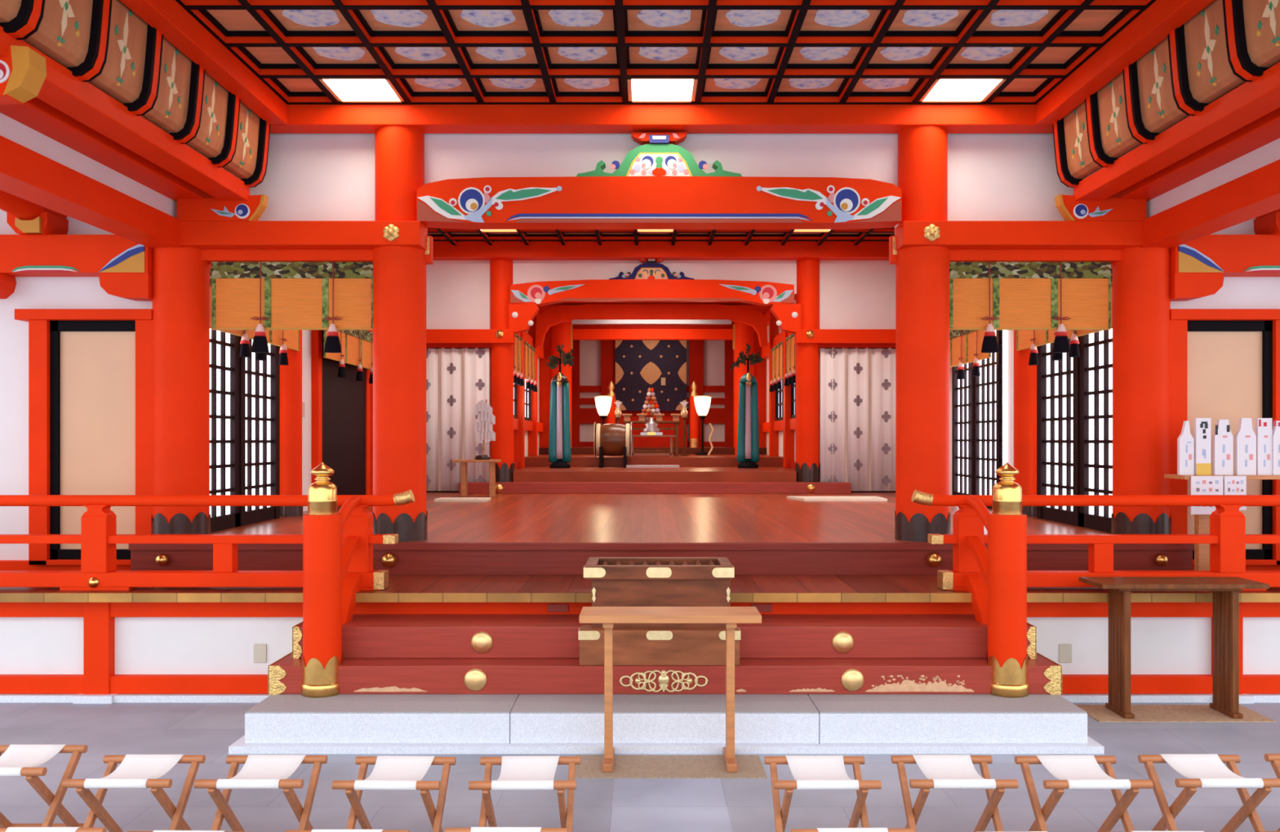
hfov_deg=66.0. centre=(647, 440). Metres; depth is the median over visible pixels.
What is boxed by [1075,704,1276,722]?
floor mat
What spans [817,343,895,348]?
trim
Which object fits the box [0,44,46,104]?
bracket
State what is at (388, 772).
folding stool
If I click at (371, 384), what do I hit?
pillar
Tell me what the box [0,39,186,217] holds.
wall
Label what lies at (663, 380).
paper talisman
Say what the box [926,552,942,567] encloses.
stud
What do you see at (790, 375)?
bamboo blind
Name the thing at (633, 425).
trim
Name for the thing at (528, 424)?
trim
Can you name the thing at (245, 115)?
flower painting
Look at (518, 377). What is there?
bamboo blind
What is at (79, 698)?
trim
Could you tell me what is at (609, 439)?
drum
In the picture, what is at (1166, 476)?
shelf
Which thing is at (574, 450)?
floor
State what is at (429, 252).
beam
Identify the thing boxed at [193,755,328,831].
folding stool
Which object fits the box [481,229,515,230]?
recessed light
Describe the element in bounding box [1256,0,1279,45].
flower painting
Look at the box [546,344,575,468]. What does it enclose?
stand
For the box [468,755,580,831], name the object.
folding stool
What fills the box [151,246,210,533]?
pillar
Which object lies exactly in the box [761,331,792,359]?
trim
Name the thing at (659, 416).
tray
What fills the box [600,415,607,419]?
socket
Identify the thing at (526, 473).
floor
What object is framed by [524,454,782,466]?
floor
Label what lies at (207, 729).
floor
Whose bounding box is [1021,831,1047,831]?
folding stool
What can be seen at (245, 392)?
lattice door
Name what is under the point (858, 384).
patterned curtain
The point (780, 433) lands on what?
wall
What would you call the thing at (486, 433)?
wand
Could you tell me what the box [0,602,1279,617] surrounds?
trim
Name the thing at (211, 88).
flower painting
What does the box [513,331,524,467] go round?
trim
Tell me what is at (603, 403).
lantern
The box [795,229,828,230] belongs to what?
recessed light
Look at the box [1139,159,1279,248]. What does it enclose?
trim
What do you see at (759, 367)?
wall
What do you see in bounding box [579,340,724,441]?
wall
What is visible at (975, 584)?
stair rail
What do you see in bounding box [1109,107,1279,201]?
trim
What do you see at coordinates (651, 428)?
vessel
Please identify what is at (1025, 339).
bamboo blind
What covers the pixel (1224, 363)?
door
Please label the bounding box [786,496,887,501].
mat
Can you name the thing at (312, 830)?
folding stool
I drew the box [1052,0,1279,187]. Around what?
trim
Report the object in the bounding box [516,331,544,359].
trim
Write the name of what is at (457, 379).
patterned curtain
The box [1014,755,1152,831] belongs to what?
folding stool
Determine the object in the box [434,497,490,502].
mat
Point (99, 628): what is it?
trim
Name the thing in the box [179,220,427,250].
tie beam
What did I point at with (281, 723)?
stone step
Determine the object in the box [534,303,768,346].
beam
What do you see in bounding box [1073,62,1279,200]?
trim
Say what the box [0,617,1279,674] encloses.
wall
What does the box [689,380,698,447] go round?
altar newel
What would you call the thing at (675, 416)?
tray
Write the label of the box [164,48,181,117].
flower painting
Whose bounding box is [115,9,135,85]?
flower painting
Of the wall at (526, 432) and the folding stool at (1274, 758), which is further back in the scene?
the wall at (526, 432)
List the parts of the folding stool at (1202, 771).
leg, leg, canva seat, leg, leg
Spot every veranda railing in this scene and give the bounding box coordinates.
[0,489,414,590]
[911,489,1279,590]
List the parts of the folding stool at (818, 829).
canva seat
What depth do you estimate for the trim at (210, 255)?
7.53 m
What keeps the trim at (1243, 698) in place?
attached to the wall at (28, 645)
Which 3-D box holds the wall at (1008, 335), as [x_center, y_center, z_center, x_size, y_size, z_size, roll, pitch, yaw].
[3.979,-0.975,11.150,0.150,3.951,6.900,0,0,0]
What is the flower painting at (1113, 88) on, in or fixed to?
attached to the trim at (1228, 44)
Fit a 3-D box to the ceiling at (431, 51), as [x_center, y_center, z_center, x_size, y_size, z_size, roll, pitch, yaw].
[0.104,-2.584,5.475,5.720,0.128,3.930,0,0,0]
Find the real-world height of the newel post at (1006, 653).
1.396 m
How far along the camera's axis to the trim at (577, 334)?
20.00 m
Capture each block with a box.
[6,211,68,235]
[1253,211,1279,235]
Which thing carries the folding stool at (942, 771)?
on the floor at (207, 729)
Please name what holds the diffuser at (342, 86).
attached to the ceiling light at (344, 90)
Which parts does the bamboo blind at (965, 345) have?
cord, cord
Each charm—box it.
[1177,420,1194,475]
[1194,417,1211,475]
[1212,419,1233,475]
[1235,417,1256,475]
[1255,417,1272,475]
[1272,419,1279,475]
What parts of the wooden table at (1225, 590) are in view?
leg, leg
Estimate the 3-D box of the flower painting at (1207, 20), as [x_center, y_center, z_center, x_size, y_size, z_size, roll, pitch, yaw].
[3.109,-2.174,5.452,0.066,0.429,0.237,0,0,0]
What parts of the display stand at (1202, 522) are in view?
leg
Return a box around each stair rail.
[337,495,361,624]
[964,495,990,624]
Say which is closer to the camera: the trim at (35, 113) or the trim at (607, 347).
the trim at (35, 113)
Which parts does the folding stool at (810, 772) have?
leg, leg, canva seat, leg, leg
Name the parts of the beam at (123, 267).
support arm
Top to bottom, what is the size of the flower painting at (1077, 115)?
0.429 m
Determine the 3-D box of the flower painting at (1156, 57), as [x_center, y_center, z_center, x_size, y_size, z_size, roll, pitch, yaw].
[3.109,-2.174,5.997,0.066,0.429,0.237,0,0,0]
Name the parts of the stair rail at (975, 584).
rail, rail, rail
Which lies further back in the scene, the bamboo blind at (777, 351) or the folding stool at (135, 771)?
the bamboo blind at (777, 351)
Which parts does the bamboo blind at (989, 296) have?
cord, cord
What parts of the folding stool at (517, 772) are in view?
leg, leg, canva seat, leg, leg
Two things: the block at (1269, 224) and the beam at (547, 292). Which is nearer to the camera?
the block at (1269, 224)
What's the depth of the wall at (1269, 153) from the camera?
6.52 m
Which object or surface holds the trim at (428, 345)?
attached to the wall at (854, 294)
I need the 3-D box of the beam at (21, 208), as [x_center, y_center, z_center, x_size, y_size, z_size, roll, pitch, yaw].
[-4.616,-1.840,5.106,0.300,0.440,5.011,0,0,0]
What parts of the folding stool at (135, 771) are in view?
leg, leg, canva seat, leg, leg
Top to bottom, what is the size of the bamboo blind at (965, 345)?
0.650 m
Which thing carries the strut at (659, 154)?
on the beam at (553, 202)
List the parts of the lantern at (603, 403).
lamp shade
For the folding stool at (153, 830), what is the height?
0.394 m
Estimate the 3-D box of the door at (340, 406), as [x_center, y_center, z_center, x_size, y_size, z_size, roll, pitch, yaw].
[-3.656,-0.294,11.840,0.080,2.112,2.020,0,0,0]
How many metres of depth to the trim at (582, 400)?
22.52 m
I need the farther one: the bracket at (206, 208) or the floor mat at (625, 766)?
the bracket at (206, 208)
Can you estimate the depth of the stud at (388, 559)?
7.25 m
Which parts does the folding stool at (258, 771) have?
leg, leg, canva seat, leg, leg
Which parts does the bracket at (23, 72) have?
arm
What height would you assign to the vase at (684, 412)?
1.047 m
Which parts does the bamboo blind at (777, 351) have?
cord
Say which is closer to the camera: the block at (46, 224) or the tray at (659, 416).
the block at (46, 224)
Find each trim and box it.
[0,0,270,187]
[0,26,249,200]
[0,97,214,201]
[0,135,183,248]
[0,560,130,570]
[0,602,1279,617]
[0,674,267,693]
[0,693,270,702]
[72,693,116,703]
[83,602,115,693]
[120,0,287,124]
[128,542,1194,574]
[201,248,373,264]
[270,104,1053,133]
[426,343,492,348]
[426,490,458,492]
[433,240,888,260]
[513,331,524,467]
[513,417,543,431]
[513,461,519,468]
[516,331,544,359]
[528,313,537,456]
[547,604,568,612]
[570,324,573,349]
[572,321,733,328]
[572,328,733,340]
[572,340,579,446]
[579,385,724,391]
[579,397,724,404]
[579,408,724,423]
[579,441,724,446]
[600,340,614,425]
[619,416,685,423]
[622,423,686,431]
[630,431,686,439]
[630,439,687,447]
[688,340,703,446]
[724,340,733,446]
[733,324,735,349]
[751,604,772,612]
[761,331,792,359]
[762,417,795,431]
[764,294,795,325]
[768,312,778,456]
[782,331,794,467]
[788,461,795,468]
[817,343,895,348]
[850,490,895,492]
[949,248,1120,264]
[1035,0,1213,124]
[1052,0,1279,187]
[1059,693,1279,702]
[1062,674,1279,693]
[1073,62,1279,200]
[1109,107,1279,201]
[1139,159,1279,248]
[1192,564,1279,570]
[1209,693,1253,703]
[1211,602,1243,693]
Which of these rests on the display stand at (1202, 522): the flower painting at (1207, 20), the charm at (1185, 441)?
the charm at (1185, 441)
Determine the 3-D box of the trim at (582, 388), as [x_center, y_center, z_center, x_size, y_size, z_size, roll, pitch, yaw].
[0.104,-1.174,22.560,4.600,0.147,0.080,0,0,0]
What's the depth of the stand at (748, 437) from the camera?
16.14 m
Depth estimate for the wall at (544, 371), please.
20.10 m
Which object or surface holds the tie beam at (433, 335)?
attached to the pillar at (501, 355)
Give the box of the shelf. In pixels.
[1164,474,1279,479]
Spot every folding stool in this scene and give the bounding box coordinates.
[0,744,88,827]
[0,826,106,831]
[61,754,205,831]
[127,830,241,831]
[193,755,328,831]
[284,829,409,831]
[331,755,456,831]
[444,826,567,831]
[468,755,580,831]
[764,755,881,831]
[791,827,914,831]
[891,755,1018,831]
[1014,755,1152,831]
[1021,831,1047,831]
[1130,831,1204,831]
[1137,754,1279,831]
[1263,753,1279,831]
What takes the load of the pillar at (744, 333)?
on the floor at (540, 460)
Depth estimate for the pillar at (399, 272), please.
7.43 m
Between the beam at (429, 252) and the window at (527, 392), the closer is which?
the beam at (429, 252)
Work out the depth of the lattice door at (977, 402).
11.48 m
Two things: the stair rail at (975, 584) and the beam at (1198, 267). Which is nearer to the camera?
the stair rail at (975, 584)
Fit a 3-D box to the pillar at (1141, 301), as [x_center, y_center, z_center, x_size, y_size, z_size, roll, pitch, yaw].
[3.804,-0.369,7.600,0.416,2.262,0.416,0,0,0]
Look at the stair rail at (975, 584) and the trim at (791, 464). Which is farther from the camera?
the trim at (791, 464)
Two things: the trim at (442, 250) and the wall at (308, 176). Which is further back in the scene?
the trim at (442, 250)
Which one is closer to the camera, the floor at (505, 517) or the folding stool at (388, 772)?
the folding stool at (388, 772)
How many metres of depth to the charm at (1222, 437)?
7.10 m
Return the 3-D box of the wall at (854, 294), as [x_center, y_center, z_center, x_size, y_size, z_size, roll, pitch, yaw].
[0.104,-1.094,14.530,7.600,3.712,0.140,0,0,0]
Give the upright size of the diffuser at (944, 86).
0.015 m
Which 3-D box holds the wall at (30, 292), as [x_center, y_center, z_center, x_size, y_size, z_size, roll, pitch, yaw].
[-4.896,-0.625,7.660,2.400,3.251,0.120,0,0,0]
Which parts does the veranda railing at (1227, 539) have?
post, rail, rail, rail, post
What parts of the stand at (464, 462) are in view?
leg, leg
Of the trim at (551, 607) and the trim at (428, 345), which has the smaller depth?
the trim at (551, 607)
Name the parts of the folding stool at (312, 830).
canva seat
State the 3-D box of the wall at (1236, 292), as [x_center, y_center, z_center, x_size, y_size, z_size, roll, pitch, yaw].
[5.104,-0.625,7.660,2.400,3.251,0.120,0,0,0]
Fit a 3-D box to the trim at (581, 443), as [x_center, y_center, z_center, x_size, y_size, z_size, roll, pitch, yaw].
[0.104,0.191,22.560,4.600,0.323,0.080,0,0,0]
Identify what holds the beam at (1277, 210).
attached to the wall at (1236, 292)
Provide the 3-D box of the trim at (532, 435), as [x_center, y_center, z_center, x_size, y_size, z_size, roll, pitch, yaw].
[-2.141,-0.948,18.300,0.170,2.805,0.240,0,0,0]
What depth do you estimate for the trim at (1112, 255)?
7.53 m
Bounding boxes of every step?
[228,693,1104,754]
[267,651,1062,694]
[292,613,1036,658]
[458,481,850,493]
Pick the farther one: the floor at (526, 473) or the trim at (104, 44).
the floor at (526, 473)
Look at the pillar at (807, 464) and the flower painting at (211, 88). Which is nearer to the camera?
the flower painting at (211, 88)
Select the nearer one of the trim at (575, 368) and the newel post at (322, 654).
the newel post at (322, 654)
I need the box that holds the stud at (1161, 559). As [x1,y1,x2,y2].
[1155,553,1168,565]
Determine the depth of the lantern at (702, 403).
19.31 m
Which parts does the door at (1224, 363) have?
panel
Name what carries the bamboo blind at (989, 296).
attached to the wall at (308, 176)
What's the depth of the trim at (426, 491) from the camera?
14.42 m
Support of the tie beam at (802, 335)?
attached to the pillar at (807, 464)
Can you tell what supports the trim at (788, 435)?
attached to the wall at (780, 433)
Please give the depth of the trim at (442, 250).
14.20 m
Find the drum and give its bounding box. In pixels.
[593,422,632,467]
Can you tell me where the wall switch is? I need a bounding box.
[302,401,304,417]
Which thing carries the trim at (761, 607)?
attached to the wall at (28, 645)
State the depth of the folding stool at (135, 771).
4.10 m
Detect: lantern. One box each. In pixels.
[594,395,613,424]
[693,395,711,454]
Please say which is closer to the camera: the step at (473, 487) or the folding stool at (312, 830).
the folding stool at (312, 830)
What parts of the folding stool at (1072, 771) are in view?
leg, leg, canva seat, leg, leg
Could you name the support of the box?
on the wooden step at (355, 675)
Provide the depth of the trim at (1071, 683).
6.60 m
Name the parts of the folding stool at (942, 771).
leg, leg, canva seat, leg, leg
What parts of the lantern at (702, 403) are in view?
lamp shade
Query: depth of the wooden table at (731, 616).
5.27 m
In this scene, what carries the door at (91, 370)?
in the wall at (30, 292)
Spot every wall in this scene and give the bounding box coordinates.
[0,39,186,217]
[0,208,152,559]
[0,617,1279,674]
[187,133,1133,227]
[302,329,311,511]
[426,260,895,462]
[524,330,539,456]
[539,321,572,447]
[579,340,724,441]
[733,321,765,447]
[765,299,795,462]
[949,329,1013,494]
[1134,61,1279,217]
[1170,217,1279,309]
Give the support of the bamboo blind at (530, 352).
attached to the wall at (526, 432)
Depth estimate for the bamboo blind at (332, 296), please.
7.61 m
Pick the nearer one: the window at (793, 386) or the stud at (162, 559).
the stud at (162, 559)
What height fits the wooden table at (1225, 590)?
0.850 m
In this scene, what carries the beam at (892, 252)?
attached to the pillar at (922, 272)
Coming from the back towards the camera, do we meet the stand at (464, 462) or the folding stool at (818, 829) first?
the stand at (464, 462)
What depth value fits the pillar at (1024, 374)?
9.87 m
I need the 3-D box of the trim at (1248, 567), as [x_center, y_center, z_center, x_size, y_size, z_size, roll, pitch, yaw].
[5.179,0.963,7.580,2.250,0.077,0.080,0,0,0]
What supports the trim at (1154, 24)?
attached to the ceiling
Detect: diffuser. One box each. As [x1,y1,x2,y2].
[328,79,395,94]
[631,79,693,94]
[928,79,995,94]
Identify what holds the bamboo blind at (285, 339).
attached to the wall at (306, 334)
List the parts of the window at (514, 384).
pane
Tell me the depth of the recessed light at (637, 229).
13.30 m
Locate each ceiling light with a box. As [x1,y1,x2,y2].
[317,78,404,102]
[626,78,697,102]
[918,78,1007,102]
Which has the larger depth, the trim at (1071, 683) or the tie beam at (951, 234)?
the tie beam at (951, 234)
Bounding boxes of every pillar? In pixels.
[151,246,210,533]
[280,329,302,516]
[370,383,373,494]
[372,124,427,542]
[489,258,514,481]
[551,321,570,426]
[734,321,754,454]
[795,258,820,481]
[894,124,951,542]
[1013,329,1036,516]
[1111,246,1171,533]
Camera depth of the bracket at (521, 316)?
14.30 m
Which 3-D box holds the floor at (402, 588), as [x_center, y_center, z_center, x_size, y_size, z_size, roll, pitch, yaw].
[0.104,1.030,7.025,12.400,0.061,1.150,0,0,0]
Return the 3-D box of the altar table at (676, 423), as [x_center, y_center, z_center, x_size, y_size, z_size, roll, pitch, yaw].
[0.076,-0.029,17.925,1.011,0.639,0.550,0,0,0]
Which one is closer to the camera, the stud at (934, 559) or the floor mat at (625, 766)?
the floor mat at (625, 766)
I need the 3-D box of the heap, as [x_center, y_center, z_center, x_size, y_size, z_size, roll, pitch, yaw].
[0.058,-0.656,18.020,0.408,0.625,0.136,0,0,0]
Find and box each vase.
[613,400,622,455]
[680,400,688,455]
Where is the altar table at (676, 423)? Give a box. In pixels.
[623,420,679,456]
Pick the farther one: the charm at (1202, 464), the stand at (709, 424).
the stand at (709, 424)
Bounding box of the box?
[577,556,740,665]
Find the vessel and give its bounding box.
[640,417,662,435]
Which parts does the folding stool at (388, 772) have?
leg, leg, canva seat, leg, leg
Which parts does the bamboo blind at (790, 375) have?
cord, cord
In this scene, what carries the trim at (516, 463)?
attached to the wall at (526, 432)
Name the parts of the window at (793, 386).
pane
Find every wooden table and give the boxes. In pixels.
[578,606,761,772]
[1079,577,1269,718]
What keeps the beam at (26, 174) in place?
attached to the wall at (11, 129)
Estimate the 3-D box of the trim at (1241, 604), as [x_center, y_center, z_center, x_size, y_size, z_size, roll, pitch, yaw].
[3.894,1.379,6.628,0.170,0.638,0.085,0,0,0]
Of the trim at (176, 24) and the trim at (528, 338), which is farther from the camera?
the trim at (528, 338)
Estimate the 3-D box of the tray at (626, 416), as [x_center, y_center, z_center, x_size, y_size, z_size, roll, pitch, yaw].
[-0.372,-0.414,17.855,0.180,0.130,0.190,0,0,0]
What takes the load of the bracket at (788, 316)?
attached to the pillar at (807, 464)
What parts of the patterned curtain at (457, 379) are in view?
curtain rod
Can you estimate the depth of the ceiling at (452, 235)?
13.81 m
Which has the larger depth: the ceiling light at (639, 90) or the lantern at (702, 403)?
the lantern at (702, 403)
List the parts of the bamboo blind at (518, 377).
cord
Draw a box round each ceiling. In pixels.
[175,0,1155,104]
[426,226,894,244]
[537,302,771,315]
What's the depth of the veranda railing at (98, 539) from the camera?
6.58 m
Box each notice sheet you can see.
[1190,475,1223,514]
[1223,475,1246,510]
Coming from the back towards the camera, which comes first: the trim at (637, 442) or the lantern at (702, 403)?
the trim at (637, 442)
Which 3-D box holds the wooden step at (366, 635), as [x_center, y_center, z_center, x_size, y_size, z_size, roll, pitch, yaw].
[0.104,1.260,6.365,4.632,0.198,0.510,0,0,0]
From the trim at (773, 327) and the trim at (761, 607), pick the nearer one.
the trim at (761, 607)
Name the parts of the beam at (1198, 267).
support arm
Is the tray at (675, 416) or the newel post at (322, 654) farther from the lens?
the tray at (675, 416)
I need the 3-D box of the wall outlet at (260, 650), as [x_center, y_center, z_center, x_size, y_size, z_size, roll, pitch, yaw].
[-2.616,1.438,6.655,0.086,0.125,0.014,0,0,0]
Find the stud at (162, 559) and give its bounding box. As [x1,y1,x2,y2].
[155,553,168,565]
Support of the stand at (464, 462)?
on the floor at (505, 517)
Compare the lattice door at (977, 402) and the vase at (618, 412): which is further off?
the vase at (618, 412)
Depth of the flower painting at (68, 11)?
4.93 m
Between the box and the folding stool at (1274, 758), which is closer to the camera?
the folding stool at (1274, 758)
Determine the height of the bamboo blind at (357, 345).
0.650 m
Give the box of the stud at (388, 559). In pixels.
[381,552,396,567]
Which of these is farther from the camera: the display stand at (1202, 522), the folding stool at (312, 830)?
the display stand at (1202, 522)
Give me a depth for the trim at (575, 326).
20.15 m
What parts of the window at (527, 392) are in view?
pane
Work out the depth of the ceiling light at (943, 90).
7.23 m
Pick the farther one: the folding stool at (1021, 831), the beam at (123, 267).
the beam at (123, 267)
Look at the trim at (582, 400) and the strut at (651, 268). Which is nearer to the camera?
the strut at (651, 268)
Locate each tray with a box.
[622,413,631,420]
[636,413,646,420]
[653,413,664,420]
[671,413,680,420]
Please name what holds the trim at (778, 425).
attached to the wall at (780, 433)
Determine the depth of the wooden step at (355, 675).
5.93 m
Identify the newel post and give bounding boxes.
[300,462,342,697]
[986,462,1029,697]
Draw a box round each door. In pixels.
[14,308,152,564]
[311,329,370,494]
[1169,308,1279,564]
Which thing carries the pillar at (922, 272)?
on the floor at (505, 517)
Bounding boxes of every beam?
[0,190,67,219]
[0,234,152,301]
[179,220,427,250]
[416,176,902,229]
[425,235,433,264]
[426,328,515,344]
[510,279,794,306]
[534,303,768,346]
[794,328,895,344]
[888,235,897,264]
[894,220,1143,250]
[1169,234,1279,301]
[1255,208,1279,218]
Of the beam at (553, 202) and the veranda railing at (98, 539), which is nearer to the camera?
the veranda railing at (98, 539)
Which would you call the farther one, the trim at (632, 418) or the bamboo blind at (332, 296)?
the trim at (632, 418)
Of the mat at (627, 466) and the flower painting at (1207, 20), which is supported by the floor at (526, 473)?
the mat at (627, 466)
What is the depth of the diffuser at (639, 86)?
7.18 m
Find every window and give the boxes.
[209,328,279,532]
[513,382,516,418]
[524,378,531,421]
[775,378,782,421]
[791,382,795,418]
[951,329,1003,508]
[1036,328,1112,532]
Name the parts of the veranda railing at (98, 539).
post, rail, rail, rail, post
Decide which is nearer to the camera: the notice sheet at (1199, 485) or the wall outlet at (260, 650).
the wall outlet at (260, 650)
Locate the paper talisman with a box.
[661,377,665,385]
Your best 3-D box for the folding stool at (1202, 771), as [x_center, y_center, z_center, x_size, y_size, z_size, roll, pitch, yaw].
[2.337,1.552,4.105,0.426,0.394,0.390,0,0,0]
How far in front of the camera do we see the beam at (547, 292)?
14.30 m
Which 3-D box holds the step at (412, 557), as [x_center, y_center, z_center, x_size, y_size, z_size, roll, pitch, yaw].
[0.104,0.881,7.400,7.900,0.240,0.200,0,0,0]
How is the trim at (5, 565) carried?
attached to the wall at (30, 292)
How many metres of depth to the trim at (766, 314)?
19.08 m
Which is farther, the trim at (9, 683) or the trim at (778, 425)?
the trim at (778, 425)
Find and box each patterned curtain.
[426,347,488,490]
[820,347,895,490]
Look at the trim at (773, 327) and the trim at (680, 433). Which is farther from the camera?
the trim at (680, 433)
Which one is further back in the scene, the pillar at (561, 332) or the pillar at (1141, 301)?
the pillar at (561, 332)
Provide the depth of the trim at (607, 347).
22.48 m
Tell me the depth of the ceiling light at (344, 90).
7.23 m
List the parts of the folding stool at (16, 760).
leg, canva seat, leg, leg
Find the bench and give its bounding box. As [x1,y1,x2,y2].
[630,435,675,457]
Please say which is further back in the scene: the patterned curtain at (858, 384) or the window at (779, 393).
the window at (779, 393)
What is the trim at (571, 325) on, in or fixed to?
attached to the wall at (544, 371)
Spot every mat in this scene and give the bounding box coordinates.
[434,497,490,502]
[574,755,766,778]
[626,465,679,467]
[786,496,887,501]
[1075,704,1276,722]
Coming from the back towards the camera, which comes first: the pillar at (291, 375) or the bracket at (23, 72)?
the pillar at (291, 375)
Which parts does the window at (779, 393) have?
pane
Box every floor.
[0,574,1279,602]
[0,702,1279,831]
[210,492,1111,542]
[513,466,796,481]
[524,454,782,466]
[538,446,766,454]
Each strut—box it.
[576,132,742,176]
[608,258,693,279]
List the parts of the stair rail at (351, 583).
rail, rail, rail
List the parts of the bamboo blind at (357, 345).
cord, cord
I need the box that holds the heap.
[640,386,661,420]
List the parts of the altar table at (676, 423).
leg, leg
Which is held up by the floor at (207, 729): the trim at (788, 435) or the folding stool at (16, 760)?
the folding stool at (16, 760)
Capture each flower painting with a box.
[57,0,79,45]
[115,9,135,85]
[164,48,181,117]
[204,81,219,144]
[239,109,252,167]
[1071,109,1084,167]
[1106,81,1121,144]
[1147,48,1165,117]
[1196,9,1218,85]
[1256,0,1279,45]
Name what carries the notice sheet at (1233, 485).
hanging from the display stand at (1202, 522)
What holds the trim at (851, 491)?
attached to the wall at (854, 294)
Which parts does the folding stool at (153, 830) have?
canva seat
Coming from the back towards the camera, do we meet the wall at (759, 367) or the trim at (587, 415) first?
the trim at (587, 415)
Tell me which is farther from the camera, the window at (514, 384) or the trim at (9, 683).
the window at (514, 384)
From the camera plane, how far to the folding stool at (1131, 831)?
3.42 m
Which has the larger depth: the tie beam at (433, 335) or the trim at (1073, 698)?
the tie beam at (433, 335)
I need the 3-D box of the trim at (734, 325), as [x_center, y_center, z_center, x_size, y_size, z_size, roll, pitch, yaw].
[1.754,-2.100,20.025,0.040,0.500,0.150,0,0,0]
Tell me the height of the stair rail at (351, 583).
1.101 m
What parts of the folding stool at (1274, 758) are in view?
leg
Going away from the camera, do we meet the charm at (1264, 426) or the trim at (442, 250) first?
the charm at (1264, 426)
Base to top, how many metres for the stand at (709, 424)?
0.641 m
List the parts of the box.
gilt plate, gilt plate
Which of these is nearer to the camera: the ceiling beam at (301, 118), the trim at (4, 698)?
the trim at (4, 698)
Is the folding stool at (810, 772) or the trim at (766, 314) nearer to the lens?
the folding stool at (810, 772)
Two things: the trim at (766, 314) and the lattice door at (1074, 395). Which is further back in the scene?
the trim at (766, 314)
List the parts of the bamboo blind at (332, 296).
cord, cord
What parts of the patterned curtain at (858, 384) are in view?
curtain rod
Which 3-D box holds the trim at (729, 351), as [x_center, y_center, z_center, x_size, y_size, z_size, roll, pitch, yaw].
[2.084,-1.150,22.540,0.640,2.600,0.120,0,0,0]
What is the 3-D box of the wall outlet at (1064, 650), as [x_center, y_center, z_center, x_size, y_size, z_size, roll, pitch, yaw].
[2.820,1.438,6.655,0.086,0.125,0.014,0,0,0]
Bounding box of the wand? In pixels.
[474,399,495,459]
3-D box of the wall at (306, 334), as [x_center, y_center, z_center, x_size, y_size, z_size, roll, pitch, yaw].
[-3.771,-0.975,11.150,0.150,3.951,6.900,0,0,0]
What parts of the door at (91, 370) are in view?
frame, panel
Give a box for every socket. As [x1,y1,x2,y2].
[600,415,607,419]
[698,415,706,419]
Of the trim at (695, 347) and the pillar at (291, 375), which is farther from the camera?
the trim at (695, 347)
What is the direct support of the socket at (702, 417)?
attached to the lantern at (702, 403)
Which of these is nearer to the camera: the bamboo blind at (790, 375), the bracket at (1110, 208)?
the bracket at (1110, 208)
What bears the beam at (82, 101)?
on the bracket at (206, 208)
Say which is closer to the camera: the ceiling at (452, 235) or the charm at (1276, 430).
the charm at (1276, 430)
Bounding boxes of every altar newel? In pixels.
[606,381,615,423]
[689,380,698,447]
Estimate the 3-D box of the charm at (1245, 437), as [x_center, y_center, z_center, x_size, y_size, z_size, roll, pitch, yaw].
[4.309,0.045,7.104,0.136,0.410,0.033,0,0,0]
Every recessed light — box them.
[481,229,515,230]
[637,229,673,230]
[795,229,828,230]
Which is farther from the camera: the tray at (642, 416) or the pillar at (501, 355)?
the tray at (642, 416)
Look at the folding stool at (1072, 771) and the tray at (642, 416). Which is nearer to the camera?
the folding stool at (1072, 771)
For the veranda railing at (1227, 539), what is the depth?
6.58 m
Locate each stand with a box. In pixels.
[451,459,501,497]
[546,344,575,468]
[707,422,714,455]
[729,342,764,468]
[1164,474,1279,570]
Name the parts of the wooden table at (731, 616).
cross rail, leg, leg, cross rail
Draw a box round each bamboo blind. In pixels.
[209,268,299,364]
[211,261,373,352]
[323,329,373,383]
[513,333,524,386]
[524,341,537,391]
[768,341,782,391]
[783,333,795,386]
[949,261,1111,352]
[949,329,991,379]
[1016,268,1112,364]
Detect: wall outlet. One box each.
[253,644,266,662]
[1058,644,1071,662]
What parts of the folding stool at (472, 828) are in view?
canva seat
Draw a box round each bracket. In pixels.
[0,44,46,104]
[177,194,268,220]
[508,303,538,333]
[770,303,800,333]
[1053,194,1146,220]
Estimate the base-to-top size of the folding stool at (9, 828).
0.394 m
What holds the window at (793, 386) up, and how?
in the wall at (780, 433)
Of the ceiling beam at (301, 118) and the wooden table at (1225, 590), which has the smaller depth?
the wooden table at (1225, 590)
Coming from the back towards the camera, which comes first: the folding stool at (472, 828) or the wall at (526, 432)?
the wall at (526, 432)
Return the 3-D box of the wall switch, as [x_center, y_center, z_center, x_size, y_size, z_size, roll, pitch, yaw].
[-3.693,-0.330,10.560,0.015,0.160,0.080,0,0,0]
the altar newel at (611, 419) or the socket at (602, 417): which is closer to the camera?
the socket at (602, 417)

